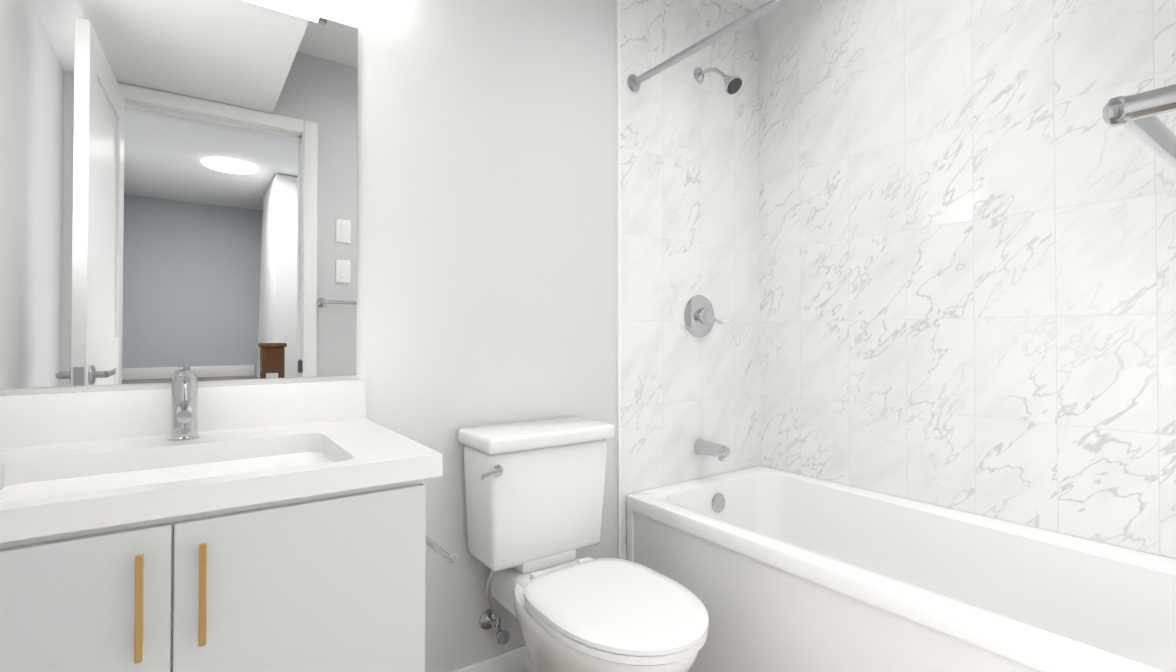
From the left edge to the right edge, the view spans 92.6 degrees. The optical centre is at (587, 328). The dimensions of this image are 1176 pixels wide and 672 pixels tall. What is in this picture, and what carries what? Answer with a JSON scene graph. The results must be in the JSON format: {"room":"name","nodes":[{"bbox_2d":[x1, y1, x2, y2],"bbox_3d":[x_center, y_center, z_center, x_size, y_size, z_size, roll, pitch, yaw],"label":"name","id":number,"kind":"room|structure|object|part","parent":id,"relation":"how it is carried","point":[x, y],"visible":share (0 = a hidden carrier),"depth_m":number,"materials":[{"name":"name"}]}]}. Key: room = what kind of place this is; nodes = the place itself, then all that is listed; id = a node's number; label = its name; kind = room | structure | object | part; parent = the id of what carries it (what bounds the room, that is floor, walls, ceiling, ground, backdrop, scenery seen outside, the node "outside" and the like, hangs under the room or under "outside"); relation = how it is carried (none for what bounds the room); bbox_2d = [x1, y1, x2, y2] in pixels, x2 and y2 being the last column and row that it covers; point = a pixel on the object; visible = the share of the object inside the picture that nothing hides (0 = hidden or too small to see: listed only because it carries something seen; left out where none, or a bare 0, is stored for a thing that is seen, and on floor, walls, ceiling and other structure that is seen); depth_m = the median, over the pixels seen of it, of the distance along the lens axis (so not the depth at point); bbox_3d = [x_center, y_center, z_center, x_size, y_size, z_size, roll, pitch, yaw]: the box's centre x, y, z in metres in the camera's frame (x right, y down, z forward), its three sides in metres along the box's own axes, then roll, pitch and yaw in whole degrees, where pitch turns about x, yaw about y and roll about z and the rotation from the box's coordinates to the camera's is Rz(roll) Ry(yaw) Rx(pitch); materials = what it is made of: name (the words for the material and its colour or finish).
{"room":"bathroom","nodes":[
{"label":"bathroom","id":0,"kind":"room"},
{"bbox_2d":[0,0,616,671],"bbox_3d":[-0.268,-0.144,1.759,2.610,2.440,0.100,0,-1,-36],"label":"wall","id":1,"kind":"structure","parent":0,"point":[486,290],"depth_m":1.65,"materials":[{"name":"paint"}]},
{"bbox_2d":[0,0,357,388],"bbox_3d":[-0.905,-0.333,1.237,0.752,0.899,0.005,0,-1,-36],"label":"mirror","id":2,"kind":"object","parent":1,"relation":"attached to","point":[178,185],"visible":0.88,"depth_m":1.23,"materials":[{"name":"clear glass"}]},
{"bbox_2d":[452,645,528,671],"bbox_3d":[-0.236,1.025,1.700,0.840,0.100,0.012,0,-1,-36],"label":"baseboard","id":3,"kind":"structure","parent":1,"relation":"attached to","point":[514,660],"depth_m":1.68,"materials":[{"name":"paint"}]},
{"bbox_2d":[617,0,620,558],"bbox_3d":[0.107,-0.142,1.960,0.006,2.440,0.012,0,-1,-36],"label":"trim","id":4,"kind":"structure","parent":1,"relation":"attached to","point":[618,303],"depth_m":1.96,"materials":[{"name":"paint"}]},
{"bbox_2d":[620,0,760,559],"bbox_3d":[0.422,-0.139,2.187,0.770,2.440,0.010,0,-1,-36],"label":"wall tile","id":5,"kind":"structure","parent":1,"relation":"attached to","point":[689,186],"depth_m":2.15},
{"bbox_2d":[684,295,722,337],"bbox_3d":[0.450,-0.050,2.163,0.166,0.166,0.058,0,-1,-36],"label":"shower valve","id":6,"kind":"object","parent":5,"relation":"attached to","point":[699,318],"visible":1,"depth_m":2.16,"materials":[{"name":"silver metal"}]},
{"bbox_2d":[694,439,729,460],"bbox_3d":[0.473,0.457,2.124,0.060,0.064,0.139,0,-1,-36],"label":"tub spout","id":7,"kind":"object","parent":5,"relation":"attached to","point":[721,452],"visible":1,"depth_m":2.10,"materials":[{"name":"silver metal"}]},
{"bbox_2d":[694,67,742,94],"bbox_3d":[0.492,-0.944,2.116,0.072,0.159,0.201,0,-1,-36],"label":"shower head","id":8,"kind":"object","parent":5,"relation":"attached to","point":[733,84],"visible":1,"depth_m":2.07},
{"bbox_2d":[733,0,769,10],"bbox_3d":[0.210,-1.413,1.108,2.610,0.080,1.740,0,-1,-36],"label":"ceiling","id":9,"kind":"structure","parent":0,"point":[752,5],"depth_m":2.34,"materials":[{"name":"paint"}]},
{"bbox_3d":[0.210,1.097,1.078,2.610,0.060,1.740,0,-1,-36],"label":"floor","id":10,"kind":"structure","parent":0,"visible":0},
{"bbox_2d":[0,370,458,671],"bbox_3d":[-0.710,0.576,1.014,0.826,0.982,0.575,0,-1,-36],"label":"bathroom vanity","id":11,"kind":"object","parent":10,"relation":"on","point":[184,523],"visible":1,"depth_m":0.90,"materials":[{"name":"white wood"}]},
{"bbox_2d":[0,380,442,542],"bbox_3d":[-0.738,0.197,1.016,0.776,0.140,0.547,0,-1,-36],"label":"countertop","id":12,"kind":"structure","parent":11,"relation":"on","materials":[{"name":"stone"}]},
{"bbox_2d":[168,370,199,440],"bbox_3d":[-0.812,0.157,1.131,0.054,0.142,0.153,0,-1,-36],"label":"faucet","id":13,"kind":"object","parent":12,"relation":"on","point":[184,384],"depth_m":1.15,"materials":[{"name":"silver metal"}]},
{"bbox_2d":[458,417,708,671],"bbox_3d":[-0.013,0.676,1.426,0.434,0.791,0.719,0,-1,-36],"label":"toilet","id":14,"kind":"object","parent":10,"relation":"on","point":[534,492],"visible":1,"depth_m":1.47,"materials":[{"name":"white ceramic"}]},
{"bbox_3d":[-0.242,0.367,1.434,0.067,0.031,0.026,0,-1,-36],"label":"flush lever","id":15,"kind":"part","parent":14,"relation":"part of","materials":[{"name":"silver metal"}]},
{"bbox_3d":[-0.147,0.498,1.634,0.390,0.344,0.189,0,-1,-36],"label":"tank","id":16,"kind":"part","parent":14,"relation":"part of","materials":[{"name":"white ceramic"}]},
{"bbox_3d":[-0.145,0.304,1.633,0.412,0.043,0.212,0,-1,-36],"label":"tank lid","id":17,"kind":"part","parent":14,"relation":"part of","materials":[{"name":"white ceramic"}]},
{"bbox_3d":[0.065,0.653,1.337,0.360,0.045,0.483,0,-1,-36],"label":"seat","id":18,"kind":"part","parent":14,"relation":"part of","materials":[{"name":"white plastic"}]},
{"bbox_2d":[626,466,1175,671],"bbox_3d":[0.873,0.823,1.564,0.746,0.500,1.506,0,-1,-36],"label":"bathtub","id":19,"kind":"object","parent":10,"relation":"on","point":[774,570],"visible":0.92,"depth_m":1.52,"materials":[{"name":"white ceramic"}]},
{"bbox_3d":[1.080,-0.157,0.721,1.630,2.440,0.120,0,-1,-36],"label":"wall","id":20,"kind":"structure","parent":0,"visible":0},
{"bbox_2d":[628,0,789,90],"bbox_3d":[0.603,-0.884,1.390,0.056,0.056,1.509,0,-1,-36],"label":"curtain rod","id":21,"kind":"object","parent":20,"relation":"attached to","point":[634,82],"visible":1,"depth_m":1.71,"materials":[{"name":"silver metal"}]},
{"bbox_2d":[1103,84,1175,169],"bbox_3d":[0.655,-0.157,0.551,0.648,0.048,0.100,0,-1,-36],"label":"towel rail","id":22,"kind":"object","parent":20,"relation":"attached to","point":[1137,117],"visible":1,"depth_m":0.41,"materials":[{"name":"silver metal"}]},
{"bbox_3d":[1.223,-0.144,1.833,0.100,2.440,1.520,0,-1,-36],"label":"wall","id":23,"kind":"structure","parent":0,"visible":0},
{"bbox_2d":[759,0,1175,558],"bbox_3d":[1.179,-0.144,1.801,0.010,2.440,1.520,0,-1,-36],"label":"wall tile","id":24,"kind":"structure","parent":23,"relation":"attached to","point":[968,256],"depth_m":1.75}
]}

